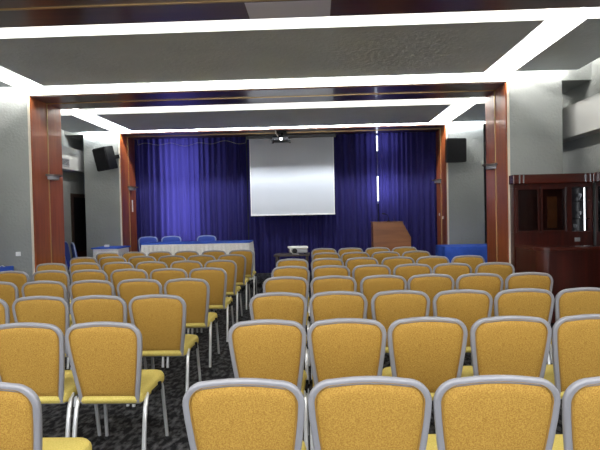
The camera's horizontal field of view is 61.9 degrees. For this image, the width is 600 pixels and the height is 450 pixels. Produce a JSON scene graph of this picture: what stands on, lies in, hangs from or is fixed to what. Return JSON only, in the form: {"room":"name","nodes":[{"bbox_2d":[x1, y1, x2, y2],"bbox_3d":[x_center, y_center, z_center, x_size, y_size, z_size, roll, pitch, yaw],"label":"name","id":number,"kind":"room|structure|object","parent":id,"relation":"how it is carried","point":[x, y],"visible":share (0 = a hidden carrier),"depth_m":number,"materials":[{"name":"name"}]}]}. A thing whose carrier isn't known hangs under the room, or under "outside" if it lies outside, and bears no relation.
{"room":"assembly chamber","nodes":[
{"label":"assembly chamber","id":0,"kind":"room"},
{"bbox_2d":[0,70,14,86],"bbox_3d":[-4.409,-1.957,6.037,0.860,0.145,1.810,-1,1,2],"label":"ceiling panel","id":1,"kind":"object","parent":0,"point":[6,80],"visible":1,"depth_m":6.78,"materials":[{"name":"white paint"}]},
{"bbox_2d":[61,130,84,275],"bbox_3d":[-5.156,-0.445,4.627,0.200,3.800,14.520,-1,1,2],"label":"wall","id":2,"kind":"structure","parent":0,"point":[74,183],"depth_m":10.54,"materials":[{"name":"grey paint"}]},
{"bbox_2d":[62,146,83,173],"bbox_3d":[-4.948,-1.224,4.604,0.250,0.450,14.120,-1,1,2],"label":"trim","id":3,"kind":"structure","parent":2,"relation":"attached to","point":[76,157],"depth_m":10.27,"materials":[{"name":"grey paint"}]},
{"bbox_2d":[70,193,86,257],"bbox_3d":[-4.806,0.319,11.076,0.030,2.000,0.960,-1,1,2],"label":"door","id":4,"kind":"structure","parent":2,"relation":"in","point":[78,211],"depth_m":10.90,"materials":[{"name":"brown wood"}]},
{"bbox_2d":[61,109,111,132],"bbox_3d":[-4.295,-1.962,9.391,0.860,0.155,1.680,-1,1,2],"label":"ceiling panel","id":5,"kind":"object","parent":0,"point":[72,120],"visible":0.64,"depth_m":9.39,"materials":[{"name":"white paint"}]},
{"bbox_2d":[0,9,544,85],"bbox_3d":[-0.572,-2.037,5.907,6.020,0.145,1.810,-1,1,2],"label":"ceiling panel","id":6,"kind":"object","parent":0,"point":[473,41],"visible":0.92,"depth_m":5.52,"materials":[{"name":"white paint"}]},
{"bbox_2d":[95,98,451,130],"bbox_3d":[-0.458,-2.042,9.260,6.020,0.155,1.680,-1,1,2],"label":"ceiling panel","id":7,"kind":"object","parent":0,"point":[401,111],"visible":0.86,"depth_m":8.85,"materials":[{"name":"white paint"}]},
{"bbox_2d":[64,97,485,256],"bbox_3d":[-0.358,-0.668,10.636,8.990,3.800,0.780,-1,1,2],"label":"wall","id":8,"kind":"structure","parent":0,"point":[465,179],"depth_m":10.14,"materials":[{"name":"grey paint"}]},
{"bbox_2d":[92,146,119,171],"bbox_3d":[-3.855,-1.340,10.095,0.374,0.518,0.535,0,2,42],"label":"loudspeaker","id":9,"kind":"object","parent":8,"relation":"attached to","point":[105,158],"visible":1,"depth_m":9.96,"materials":[{"name":"black plastic"}]},
{"bbox_2d":[92,148,108,170],"bbox_3d":[-3.972,-1.306,9.958,0.350,0.420,0.015,-5,12,31],"label":"grille","id":10,"kind":"object","parent":9,"relation":"attached to","point":[101,158],"depth_m":9.94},
{"bbox_2d":[271,130,290,143],"bbox_3d":[-0.404,-1.913,10.437,0.400,0.364,0.431,-1,1,2],"label":"ceiling projector","id":11,"kind":"object","parent":8,"relation":"hanging from","point":[275,139],"visible":0.95,"depth_m":10.37,"materials":[{"name":"black plastic"}]},
{"bbox_2d":[118,123,448,251],"bbox_3d":[-0.344,-0.374,10.642,6.685,3.210,0.788,-1,1,2],"label":"trim","id":12,"kind":"structure","parent":8,"relation":"attached to","point":[127,150],"depth_m":10.55,"materials":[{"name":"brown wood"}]},
{"bbox_2d":[247,133,335,215],"bbox_3d":[-0.174,-1.090,10.942,1.949,1.757,0.100,-1,1,2],"label":"projection screen","id":13,"kind":"object","parent":8,"relation":"hanging from","point":[296,177],"visible":1,"depth_m":10.94,"materials":[{"name":"grey"}]},
{"bbox_2d":[445,138,465,162],"bbox_3d":[3.045,-1.471,9.915,0.394,0.470,0.384,-1,1,-4],"label":"loudspeaker","id":14,"kind":"object","parent":8,"relation":"attached to","point":[455,148],"visible":1,"depth_m":9.74,"materials":[{"name":"black plastic"}]},
{"bbox_3d":[-0.372,-2.400,11.121,8.100,0.037,0.040,-1,1,2],"label":"rail","id":15,"kind":"object","parent":8,"relation":"attached to","visible":0},
{"bbox_2d":[134,137,247,251],"bbox_3d":[-2.756,-0.539,11.242,3.150,3.580,0.194,-1,1,2],"label":"curtain","id":16,"kind":"object","parent":15,"relation":"hanging from","point":[191,192],"visible":0.44,"depth_m":11.22,"materials":[{"name":"blue fabric"}]},
{"bbox_2d":[247,133,377,272],"bbox_3d":[0.279,-0.602,11.154,2.885,3.580,0.194,-1,1,2],"label":"curtain","id":17,"kind":"object","parent":15,"relation":"hanging from","point":[355,155],"visible":0.27,"depth_m":11.14,"materials":[{"name":"blue fabric"}]},
{"bbox_2d":[378,132,436,255],"bbox_3d":[2.707,-0.653,11.062,1.915,3.580,0.171,-1,1,2],"label":"curtain","id":18,"kind":"object","parent":15,"relation":"hanging from","point":[406,160],"visible":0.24,"depth_m":11.06,"materials":[{"name":"blue fabric"}]},
{"bbox_2d":[240,272,311,291],"bbox_3d":[-0.257,1.153,10.275,5.980,0.170,1.570,-1,1,2],"label":"floor","id":19,"kind":"structure","parent":0,"point":[261,277],"depth_m":9.52,"materials":[{"name":"carpet"}]},
{"bbox_2d":[371,221,410,250],"bbox_3d":[1.806,0.479,9.927,0.773,1.102,0.400,-1,1,2],"label":"lectern","id":20,"kind":"object","parent":19,"relation":"on","point":[388,234],"visible":0.54,"depth_m":9.74,"materials":[{"name":"brown wood"}]},
{"bbox_3d":[-2.041,0.732,10.101,2.124,0.755,0.580,-1,1,2],"label":"table","id":21,"kind":"object","parent":19,"relation":"on","visible":0},
{"bbox_2d":[141,240,252,244],"bbox_3d":[-2.048,0.351,10.094,2.158,0.027,0.616,-1,1,2],"label":"tablecloth","id":22,"kind":"object","parent":21,"relation":"on","point":[224,241],"visible":1,"depth_m":9.82,"materials":[{"name":"blue fabric"}]},
{"bbox_2d":[140,242,254,279],"bbox_3d":[-2.043,0.722,10.101,2.214,0.755,0.675,-1,1,2],"label":"table skirt","id":23,"kind":"object","parent":21,"relation":"attached to","point":[227,247],"visible":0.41,"depth_m":9.79,"materials":[{"name":"white fabric"}]},
{"bbox_2d":[0,37,591,281],"bbox_3d":[-0.466,-0.602,7.419,8.990,3.800,0.820,-1,1,2],"label":"wall","id":24,"kind":"structure","parent":0,"point":[535,97],"depth_m":6.96,"materials":[{"name":"grey paint"}]},
{"bbox_2d":[27,79,510,273],"bbox_3d":[-0.452,-0.307,7.425,6.685,3.210,0.828,-1,1,2],"label":"trim","id":25,"kind":"structure","parent":24,"relation":"attached to","point":[45,111],"depth_m":7.35,"materials":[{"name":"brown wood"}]},
{"bbox_2d":[41,291,562,449],"bbox_3d":[-0.523,1.409,4.510,9.390,0.100,14.520,-1,1,2],"label":"floor","id":26,"kind":"structure","parent":0,"point":[125,426],"depth_m":3.75,"materials":[{"name":"carpet"}]},
{"bbox_2d":[0,299,9,324],"bbox_3d":[-2.405,0.974,4.027,0.435,0.870,0.510,-1,1,2],"label":"banquet chair","id":27,"kind":"object","parent":26,"relation":"on","point":[4,308],"visible":0.31,"depth_m":3.78,"materials":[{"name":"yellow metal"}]},
{"bbox_2d":[0,281,18,322],"bbox_3d":[-2.886,0.964,5.006,0.435,0.870,0.510,-1,1,2],"label":"banquet chair","id":28,"kind":"object","parent":26,"relation":"on","point":[9,292],"visible":0.3,"depth_m":4.76,"materials":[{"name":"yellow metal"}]},
{"bbox_2d":[0,271,29,297],"bbox_3d":[-3.311,0.954,5.983,0.435,0.870,0.510,-1,1,2],"label":"banquet chair","id":29,"kind":"object","parent":26,"relation":"on","point":[19,278],"visible":0.32,"depth_m":5.73,"materials":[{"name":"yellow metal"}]},
{"bbox_2d":[12,296,70,369],"bbox_3d":[-1.951,0.964,4.024,0.435,0.870,0.510,-1,1,2],"label":"banquet chair","id":30,"kind":"object","parent":26,"relation":"on","point":[53,310],"visible":0.4,"depth_m":3.78,"materials":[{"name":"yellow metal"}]},
{"bbox_2d":[0,382,91,449],"bbox_3d":[-1.129,0.986,2.027,0.435,0.870,0.510,-1,1,2],"label":"banquet chair","id":31,"kind":"object","parent":26,"relation":"on","point":[20,406],"visible":1,"depth_m":1.79,"materials":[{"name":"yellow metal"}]},
{"bbox_2d":[21,280,72,369],"bbox_3d":[-2.412,0.955,4.981,0.435,0.870,0.510,-1,1,2],"label":"banquet chair","id":32,"kind":"object","parent":26,"relation":"on","point":[44,287],"visible":0.37,"depth_m":4.73,"materials":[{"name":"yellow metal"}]},
{"bbox_2d":[0,322,101,438],"bbox_3d":[-1.526,0.974,3.044,0.435,0.870,0.510,-1,1,2],"label":"banquet chair","id":33,"kind":"object","parent":26,"relation":"on","point":[32,354],"visible":0.64,"depth_m":2.82,"materials":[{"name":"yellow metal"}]},
{"bbox_2d":[32,270,70,310],"bbox_3d":[-2.833,0.944,5.962,0.435,0.870,0.510,-1,1,2],"label":"banquet chair","id":34,"kind":"object","parent":26,"relation":"on","point":[51,275],"visible":0.37,"depth_m":5.71,"materials":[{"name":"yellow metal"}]},
{"bbox_2d":[36,263,70,298],"bbox_3d":[-3.302,0.935,6.925,0.435,0.870,0.510,-1,1,2],"label":"banquet chair","id":35,"kind":"object","parent":26,"relation":"on","point":[45,266],"visible":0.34,"depth_m":6.67,"materials":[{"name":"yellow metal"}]},
{"bbox_2d":[69,262,101,274],"bbox_3d":[-2.848,0.925,6.906,0.435,0.870,0.510,-1,1,2],"label":"banquet chair","id":36,"kind":"object","parent":26,"relation":"on","point":[82,265],"visible":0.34,"depth_m":6.65,"materials":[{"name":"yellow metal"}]},
{"bbox_2d":[70,269,107,283],"bbox_3d":[-2.393,0.935,5.943,0.435,0.870,0.510,-1,1,2],"label":"banquet chair","id":37,"kind":"object","parent":26,"relation":"on","point":[87,274],"visible":0.36,"depth_m":5.69,"materials":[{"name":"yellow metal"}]},
{"bbox_2d":[69,280,114,300],"bbox_3d":[-1.951,0.945,4.964,0.435,0.870,0.510,-1,1,2],"label":"banquet chair","id":38,"kind":"object","parent":26,"relation":"on","point":[82,287],"visible":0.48,"depth_m":4.71,"materials":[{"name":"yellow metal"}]},
{"bbox_2d":[70,295,146,409],"bbox_3d":[-1.505,0.955,4.003,0.435,0.870,0.510,-1,1,2],"label":"banquet chair","id":39,"kind":"object","parent":26,"relation":"on","point":[90,308],"visible":0.44,"depth_m":3.75,"materials":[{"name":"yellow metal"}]},
{"bbox_2d":[98,256,126,268],"bbox_3d":[-2.842,0.906,7.862,0.435,0.870,0.510,-1,1,2],"label":"banquet chair","id":40,"kind":"object","parent":26,"relation":"on","point":[103,260],"visible":0.28,"depth_m":7.61,"materials":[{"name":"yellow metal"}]},
{"bbox_2d":[65,321,169,449],"bbox_3d":[-1.079,0.965,3.023,0.435,0.870,0.510,-1,1,2],"label":"banquet chair","id":41,"kind":"object","parent":26,"relation":"on","point":[105,357],"visible":0.99,"depth_m":2.81,"materials":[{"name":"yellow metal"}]},
{"bbox_2d":[102,262,133,281],"bbox_3d":[-2.403,0.916,6.887,0.435,0.870,0.510,-1,1,2],"label":"banquet chair","id":42,"kind":"object","parent":26,"relation":"on","point":[109,267],"visible":0.31,"depth_m":6.63,"materials":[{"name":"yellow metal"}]},
{"bbox_2d":[110,269,147,295],"bbox_3d":[-1.932,0.925,5.938,0.435,0.870,0.510,-1,1,2],"label":"banquet chair","id":43,"kind":"object","parent":26,"relation":"on","point":[116,276],"visible":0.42,"depth_m":5.68,"materials":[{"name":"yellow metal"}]},
{"bbox_2d":[117,279,164,369],"bbox_3d":[-1.502,0.935,4.968,0.435,0.870,0.510,-1,1,2],"label":"banquet chair","id":44,"kind":"object","parent":26,"relation":"on","point":[128,289],"visible":0.39,"depth_m":4.72,"materials":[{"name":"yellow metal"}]},
{"bbox_2d":[128,256,155,268],"bbox_3d":[-2.387,0.897,7.856,0.435,0.870,0.510,-1,1,2],"label":"banquet chair","id":45,"kind":"object","parent":26,"relation":"on","point":[134,260],"visible":0.29,"depth_m":7.60,"materials":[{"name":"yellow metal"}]},
{"bbox_2d":[135,261,167,278],"bbox_3d":[-1.953,0.907,6.873,0.435,0.870,0.510,-1,1,2],"label":"banquet chair","id":46,"kind":"object","parent":26,"relation":"on","point":[148,266],"visible":0.32,"depth_m":6.62,"materials":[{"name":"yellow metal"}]},
{"bbox_2d":[128,294,200,409],"bbox_3d":[-1.052,0.946,3.976,0.435,0.870,0.510,-1,1,2],"label":"banquet chair","id":47,"kind":"object","parent":26,"relation":"on","point":[160,319],"visible":0.9,"depth_m":3.75,"materials":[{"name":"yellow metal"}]},
{"bbox_2d":[158,255,185,267],"bbox_3d":[-1.927,0.887,7.826,0.435,0.870,0.510,-1,1,2],"label":"banquet chair","id":48,"kind":"object","parent":26,"relation":"on","point":[169,259],"visible":0.28,"depth_m":7.57,"materials":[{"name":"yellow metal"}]},
{"bbox_2d":[150,268,198,334],"bbox_3d":[-1.474,0.916,5.908,0.435,0.870,0.510,-1,1,2],"label":"banquet chair","id":49,"kind":"object","parent":26,"relation":"on","point":[162,275],"visible":0.33,"depth_m":5.66,"materials":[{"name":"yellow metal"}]},
{"bbox_2d":[170,260,209,311],"bbox_3d":[-1.491,0.897,6.864,0.435,0.870,0.510,-1,1,2],"label":"banquet chair","id":50,"kind":"object","parent":26,"relation":"on","point":[187,265],"visible":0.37,"depth_m":6.61,"materials":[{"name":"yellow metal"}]},
{"bbox_2d":[164,278,219,369],"bbox_3d":[-1.052,0.926,4.938,0.435,0.870,0.510,-1,1,2],"label":"banquet chair","id":51,"kind":"object","parent":26,"relation":"on","point":[195,292],"visible":0.76,"depth_m":4.71,"materials":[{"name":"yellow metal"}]},
{"bbox_2d":[187,255,216,311],"bbox_3d":[-1.476,0.878,7.812,0.435,0.870,0.510,-1,1,2],"label":"banquet chair","id":52,"kind":"object","parent":26,"relation":"on","point":[202,259],"visible":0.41,"depth_m":7.56,"materials":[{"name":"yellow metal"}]},
{"bbox_2d":[189,267,233,343],"bbox_3d":[-1.025,0.907,5.884,0.435,0.870,0.510,-1,1,2],"label":"banquet chair","id":53,"kind":"object","parent":26,"relation":"on","point":[216,278],"visible":0.73,"depth_m":5.66,"materials":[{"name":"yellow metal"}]},
{"bbox_2d":[204,260,242,322],"bbox_3d":[-1.038,0.887,6.861,0.435,0.870,0.510,-1,1,2],"label":"banquet chair","id":54,"kind":"object","parent":26,"relation":"on","point":[229,266],"visible":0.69,"depth_m":6.63,"materials":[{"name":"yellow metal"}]},
{"bbox_2d":[218,254,250,311],"bbox_3d":[-1.012,0.868,7.794,0.435,0.870,0.510,-1,1,2],"label":"banquet chair","id":55,"kind":"object","parent":26,"relation":"on","point":[240,260],"visible":0.59,"depth_m":7.56,"materials":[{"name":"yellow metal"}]},
{"bbox_2d":[229,250,256,296],"bbox_3d":[-0.989,0.848,8.769,0.435,0.870,0.510,-1,1,1],"label":"banquet chair","id":56,"kind":"object","parent":26,"relation":"on","point":[249,255],"visible":0.6,"depth_m":8.54,"materials":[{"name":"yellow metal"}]},
{"bbox_2d":[182,378,305,449],"bbox_3d":[-0.183,0.966,2.002,0.435,0.870,0.510,-1,1,2],"label":"banquet chair","id":57,"kind":"object","parent":26,"relation":"on","point":[228,413],"visible":1,"depth_m":1.76,"materials":[{"name":"yellow fabric"}]},
{"bbox_2d":[228,319,309,449],"bbox_3d":[-0.166,0.946,2.989,0.435,0.870,0.510,-1,1,2],"label":"banquet chair","id":58,"kind":"object","parent":26,"relation":"on","point":[275,349],"visible":0.68,"depth_m":2.75,"materials":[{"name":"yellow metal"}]},
{"bbox_2d":[249,292,309,401],"bbox_3d":[-0.147,0.926,3.957,0.435,0.870,0.510,-1,1,2],"label":"banquet chair","id":59,"kind":"object","parent":26,"relation":"on","point":[290,306],"visible":0.44,"depth_m":3.71,"materials":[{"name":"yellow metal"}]},
{"bbox_2d":[263,276,310,368],"bbox_3d":[-0.118,0.907,4.913,0.435,0.870,0.510,-1,1,2],"label":"banquet chair","id":60,"kind":"object","parent":26,"relation":"on","point":[293,284],"visible":0.42,"depth_m":4.66,"materials":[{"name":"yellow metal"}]},
{"bbox_2d":[271,266,310,326],"bbox_3d":[-0.092,0.887,5.871,0.435,0.870,0.510,-1,1,2],"label":"banquet chair","id":61,"kind":"object","parent":26,"relation":"on","point":[298,271],"visible":0.34,"depth_m":5.62,"materials":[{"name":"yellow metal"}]},
{"bbox_2d":[276,258,309,295],"bbox_3d":[-0.087,0.868,6.811,0.435,0.870,0.510,-1,1,2],"label":"banquet chair","id":62,"kind":"object","parent":26,"relation":"on","point":[291,261],"visible":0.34,"depth_m":6.56,"materials":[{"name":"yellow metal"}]},
{"bbox_2d":[312,252,340,260],"bbox_3d":[0.407,0.838,7.766,0.435,0.870,0.510,-1,1,2],"label":"banquet chair","id":63,"kind":"object","parent":26,"relation":"on","point":[322,254],"visible":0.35,"depth_m":7.51,"materials":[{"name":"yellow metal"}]},
{"bbox_2d":[311,258,343,271],"bbox_3d":[0.373,0.859,6.793,0.435,0.870,0.510,-1,1,2],"label":"banquet chair","id":64,"kind":"object","parent":26,"relation":"on","point":[321,261],"visible":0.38,"depth_m":6.54,"materials":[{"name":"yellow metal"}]},
{"bbox_2d":[312,265,349,279],"bbox_3d":[0.362,0.878,5.842,0.435,0.870,0.510,-1,1,2],"label":"banquet chair","id":65,"kind":"object","parent":26,"relation":"on","point":[325,270],"visible":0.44,"depth_m":5.59,"materials":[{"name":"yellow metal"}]},
{"bbox_2d":[310,275,356,296],"bbox_3d":[0.329,0.897,4.896,0.435,0.870,0.510,-1,1,2],"label":"banquet chair","id":66,"kind":"object","parent":26,"relation":"on","point":[330,282],"visible":0.36,"depth_m":4.64,"materials":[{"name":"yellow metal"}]},
{"bbox_2d":[309,291,367,378],"bbox_3d":[0.300,0.917,3.951,0.435,0.870,0.510,-1,1,2],"label":"banquet chair","id":67,"kind":"object","parent":26,"relation":"on","point":[329,304],"visible":0.45,"depth_m":3.70,"materials":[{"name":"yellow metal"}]},
{"bbox_2d":[307,318,386,449],"bbox_3d":[0.272,0.937,2.975,0.435,0.870,0.510,-1,1,2],"label":"banquet chair","id":68,"kind":"object","parent":26,"relation":"on","point":[337,347],"visible":0.61,"depth_m":2.74,"materials":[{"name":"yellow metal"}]},
{"bbox_2d":[341,252,369,265],"bbox_3d":[0.844,0.829,7.742,0.435,0.870,0.510,-1,1,2],"label":"banquet chair","id":69,"kind":"object","parent":26,"relation":"on","point":[347,255],"visible":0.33,"depth_m":7.49,"materials":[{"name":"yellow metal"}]},
{"bbox_2d":[345,257,377,276],"bbox_3d":[0.824,0.849,6.795,0.435,0.870,0.510,-1,1,2],"label":"banquet chair","id":70,"kind":"object","parent":26,"relation":"on","point":[350,263],"visible":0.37,"depth_m":6.54,"materials":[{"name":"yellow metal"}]},
{"bbox_2d":[308,376,431,449],"bbox_3d":[0.261,0.957,1.994,0.435,0.870,0.510,-1,1,2],"label":"banquet chair","id":71,"kind":"object","parent":26,"relation":"on","point":[354,412],"visible":1,"depth_m":1.75,"materials":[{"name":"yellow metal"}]},
{"bbox_2d":[352,264,390,291],"bbox_3d":[0.814,0.868,5.834,0.435,0.870,0.510,-1,1,2],"label":"banquet chair","id":72,"kind":"object","parent":26,"relation":"on","point":[359,272],"visible":0.3,"depth_m":5.58,"materials":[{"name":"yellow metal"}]},
{"bbox_2d":[360,275,406,318],"bbox_3d":[0.789,0.888,4.868,0.435,0.870,0.510,-1,1,2],"label":"banquet chair","id":73,"kind":"object","parent":26,"relation":"on","point":[369,285],"visible":0.41,"depth_m":4.62,"materials":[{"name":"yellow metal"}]},
{"bbox_2d":[371,251,399,264],"bbox_3d":[1.297,0.820,7.717,0.435,0.870,0.510,-1,1,2],"label":"banquet chair","id":74,"kind":"object","parent":26,"relation":"on","point":[379,256],"visible":0.3,"depth_m":7.46,"materials":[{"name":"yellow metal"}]},
{"bbox_2d":[381,256,414,274],"bbox_3d":[1.298,0.839,6.781,0.435,0.870,0.510,-1,1,2],"label":"banquet chair","id":75,"kind":"object","parent":26,"relation":"on","point":[391,262],"visible":0.3,"depth_m":6.53,"materials":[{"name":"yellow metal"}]},
{"bbox_2d":[371,290,429,353],"bbox_3d":[0.758,0.907,3.933,0.435,0.870,0.510,-1,1,2],"label":"banquet chair","id":76,"kind":"object","parent":26,"relation":"on","point":[387,307],"visible":0.44,"depth_m":3.69,"materials":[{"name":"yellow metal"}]},
{"bbox_2d":[393,263,431,281],"bbox_3d":[1.274,0.859,5.823,0.435,0.870,0.510,-1,1,2],"label":"banquet chair","id":77,"kind":"object","parent":26,"relation":"on","point":[406,271],"visible":0.3,"depth_m":5.57,"materials":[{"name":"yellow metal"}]},
{"bbox_2d":[402,250,430,262],"bbox_3d":[1.751,0.810,7.716,0.435,0.870,0.510,-1,1,1],"label":"banquet chair","id":78,"kind":"object","parent":26,"relation":"on","point":[415,255],"visible":0.26,"depth_m":7.46,"materials":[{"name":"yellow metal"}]},
{"bbox_2d":[382,316,467,400],"bbox_3d":[0.710,0.928,2.969,0.435,0.870,0.510,-1,1,2],"label":"banquet chair","id":79,"kind":"object","parent":26,"relation":"on","point":[429,350],"visible":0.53,"depth_m":2.73,"materials":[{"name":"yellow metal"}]},
{"bbox_2d":[407,274,454,315],"bbox_3d":[1.227,0.879,4.868,0.435,0.870,0.510,-1,1,2],"label":"banquet chair","id":80,"kind":"object","parent":26,"relation":"on","point":[430,284],"visible":0.41,"depth_m":4.62,"materials":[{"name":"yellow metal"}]},
{"bbox_2d":[416,256,448,273],"bbox_3d":[1.745,0.830,6.762,0.435,0.870,0.510,-1,1,2],"label":"banquet chair","id":81,"kind":"object","parent":26,"relation":"on","point":[432,261],"visible":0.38,"depth_m":6.51,"materials":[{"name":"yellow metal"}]},
{"bbox_2d":[433,263,471,289],"bbox_3d":[1.715,0.849,5.814,0.435,0.870,0.510,-1,1,2],"label":"banquet chair","id":82,"kind":"object","parent":26,"relation":"on","point":[454,270],"visible":0.36,"depth_m":5.56,"materials":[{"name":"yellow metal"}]},
{"bbox_2d":[432,289,492,365],"bbox_3d":[1.208,0.898,3.901,0.435,0.870,0.510,-1,1,2],"label":"banquet chair","id":83,"kind":"object","parent":26,"relation":"on","point":[468,306],"visible":0.41,"depth_m":3.66,"materials":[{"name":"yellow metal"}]},
{"bbox_2d":[451,255,484,272],"bbox_3d":[2.202,0.820,6.743,0.435,0.870,0.510,-1,1,2],"label":"banquet chair","id":84,"kind":"object","parent":26,"relation":"on","point":[473,261],"visible":0.36,"depth_m":6.49,"materials":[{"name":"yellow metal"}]},
{"bbox_2d":[455,273,502,316],"bbox_3d":[1.668,0.870,4.844,0.435,0.870,0.510,-1,1,2],"label":"banquet chair","id":85,"kind":"object","parent":26,"relation":"on","point":[491,283],"visible":0.32,"depth_m":4.59,"materials":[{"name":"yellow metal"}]},
{"bbox_2d":[426,375,560,449],"bbox_3d":[0.699,0.948,1.977,0.435,0.870,0.510,-1,1,2],"label":"banquet chair","id":86,"kind":"object","parent":26,"relation":"on","point":[481,412],"visible":0.98,"depth_m":1.73,"materials":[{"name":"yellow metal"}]},
{"bbox_2d":[475,262,514,289],"bbox_3d":[2.175,0.840,5.785,0.435,0.870,0.510,-1,1,2],"label":"banquet chair","id":87,"kind":"object","parent":26,"relation":"on","point":[503,269],"visible":0.34,"depth_m":5.53,"materials":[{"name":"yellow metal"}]},
{"bbox_2d":[461,316,551,377],"bbox_3d":[1.159,0.919,2.946,0.435,0.870,0.510,-1,1,2],"label":"banquet chair","id":88,"kind":"object","parent":26,"relation":"on","point":[500,345],"visible":0.55,"depth_m":2.71,"materials":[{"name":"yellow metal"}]},
{"bbox_2d":[494,288,554,363],"bbox_3d":[1.651,0.889,3.889,0.435,0.870,0.510,-1,1,2],"label":"banquet chair","id":89,"kind":"object","parent":26,"relation":"on","point":[533,302],"visible":0.41,"depth_m":3.64,"materials":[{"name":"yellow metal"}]},
{"bbox_2d":[505,272,552,363],"bbox_3d":[2.121,0.860,4.832,0.435,0.870,0.510,-1,1,2],"label":"banquet chair","id":90,"kind":"object","parent":26,"relation":"on","point":[538,280],"visible":0.38,"depth_m":4.58,"materials":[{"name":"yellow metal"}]},
{"bbox_2d":[509,173,592,272],"bbox_3d":[3.419,0.269,6.795,1.070,1.917,0.172,-1,1,2],"label":"bar cabinet","id":91,"kind":"object","parent":26,"relation":"on","point":[544,208],"visible":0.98,"depth_m":6.77,"materials":[{"name":"brown wood"}]},
{"bbox_2d":[572,187,586,230],"bbox_3d":[3.792,-0.216,6.846,0.247,0.600,0.015,-1,1,2],"label":"mirror","id":92,"kind":"object","parent":91,"relation":"attached to","point":[576,206],"depth_m":6.84,"materials":[{"name":"silver mirror"}]},
{"bbox_2d":[514,244,599,327],"bbox_3d":[3.336,0.746,6.326,0.955,0.986,0.765,-1,1,2],"label":"bar counter","id":93,"kind":"object","parent":26,"relation":"on","point":[569,266],"depth_m":5.97,"materials":[{"name":"brown wood"}]},
{"bbox_2d":[514,244,599,250],"bbox_3d":[3.325,0.273,6.316,0.955,0.040,0.765,-1,1,2],"label":"countertop","id":94,"kind":"structure","parent":93,"relation":"on","point":[538,247],"depth_m":6.00,"materials":[{"name":"brown wood"}]},
{"bbox_2d":[544,314,599,433],"bbox_3d":[1.598,0.909,2.944,0.435,0.870,0.510,-1,1,2],"label":"banquet chair","id":95,"kind":"object","parent":26,"relation":"on","point":[575,338],"visible":0.52,"depth_m":2.71,"materials":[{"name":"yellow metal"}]},
{"bbox_2d":[550,287,599,406],"bbox_3d":[2.090,0.880,3.872,0.435,0.870,0.510,-1,1,2],"label":"banquet chair","id":96,"kind":"object","parent":26,"relation":"on","point":[580,300],"visible":0.33,"depth_m":3.63,"materials":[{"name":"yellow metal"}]},
{"bbox_2d":[552,376,599,449],"bbox_3d":[1.137,0.939,1.950,0.435,0.870,0.510,-1,1,2],"label":"banquet chair","id":97,"kind":"object","parent":26,"relation":"on","point":[581,399],"visible":0.93,"depth_m":1.72,"materials":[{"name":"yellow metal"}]},
{"bbox_2d":[593,172,599,244],"bbox_3d":[3.937,0.280,5.728,0.103,1.917,1.900,-1,1,2],"label":"bar cabinet","id":98,"kind":"object","parent":26,"relation":"on","point":[596,175],"visible":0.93,"depth_m":6.62,"materials":[{"name":"brown wood"}]},
{"bbox_3d":[-3.778,0.883,10.043,0.497,0.870,0.540,-1,1,2],"label":"table","id":99,"kind":"object","parent":26,"relation":"on","visible":0},
{"bbox_2d":[93,247,128,258],"bbox_3d":[-3.781,0.831,10.041,0.561,0.774,0.603,-1,1,2],"label":"tablecloth","id":100,"kind":"object","parent":99,"relation":"on","point":[121,251],"visible":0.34,"depth_m":9.76,"materials":[{"name":"white fabric"}]},
{"bbox_2d":[246,139,378,239],"bbox_3d":[-0.325,-0.689,11.626,8.990,3.800,0.200,-1,1,2],"label":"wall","id":101,"kind":"structure","parent":0,"point":[246,139],"depth_m":11.55,"materials":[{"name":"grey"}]},
{"bbox_2d":[449,97,484,121],"bbox_3d":[3.369,-2.121,9.130,0.840,0.155,1.680,-1,1,2],"label":"ceiling panel","id":102,"kind":"object","parent":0,"point":[473,109],"visible":0.5,"depth_m":9.13,"materials":[{"name":"white paint"}]},
{"bbox_2d":[483,58,599,244],"bbox_3d":[4.027,-0.636,4.315,0.200,3.800,14.520,-1,1,2],"label":"wall","id":103,"kind":"structure","parent":0,"point":[581,155],"depth_m":7.06,"materials":[{"name":"grey paint"}]},
{"bbox_2d":[483,93,599,163],"bbox_3d":[3.810,-1.407,4.306,0.200,0.450,14.120,-1,1,2],"label":"trim","id":104,"kind":"structure","parent":103,"relation":"attached to","point":[580,119],"depth_m":6.76,"materials":[{"name":"grey paint"}]},
{"bbox_2d":[525,8,580,37],"bbox_3d":[-0.607,-2.490,4.432,9.390,0.100,14.520,-1,1,2],"label":"ceiling","id":105,"kind":"structure","parent":0,"point":[554,18],"depth_m":6.24,"materials":[{"name":"white paint"}]},
{"bbox_2d":[514,7,599,71],"bbox_3d":[3.255,-2.117,5.777,0.840,0.145,1.810,-1,1,2],"label":"ceiling panel","id":106,"kind":"object","parent":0,"point":[574,44],"visible":0.9,"depth_m":5.79,"materials":[{"name":"white paint"}]},
{"bbox_3d":[3.237,0.787,9.685,1.022,0.775,0.700,-1,1,2],"label":"side table","id":107,"kind":"object","parent":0,"visible":0},
{"bbox_2d":[436,244,486,262],"bbox_3d":[3.238,0.764,9.682,1.114,0.741,0.786,-1,1,2],"label":"tablecloth","id":108,"kind":"object","parent":107,"relation":"on","point":[450,251],"visible":0.37,"depth_m":9.32,"materials":[{"name":"blue fabric"}]},
{"bbox_3d":[-0.577,-0.533,4.097,8.990,3.800,0.770,-1,1,2],"label":"wall","id":109,"kind":"structure","parent":0,"visible":0},
{"bbox_2d":[0,0,599,27],"bbox_3d":[-0.564,-0.238,4.102,6.685,3.210,0.778,-1,1,2],"label":"trim","id":110,"kind":"structure","parent":109,"relation":"attached to","point":[13,13],"depth_m":4.24,"materials":[{"name":"white paint"}]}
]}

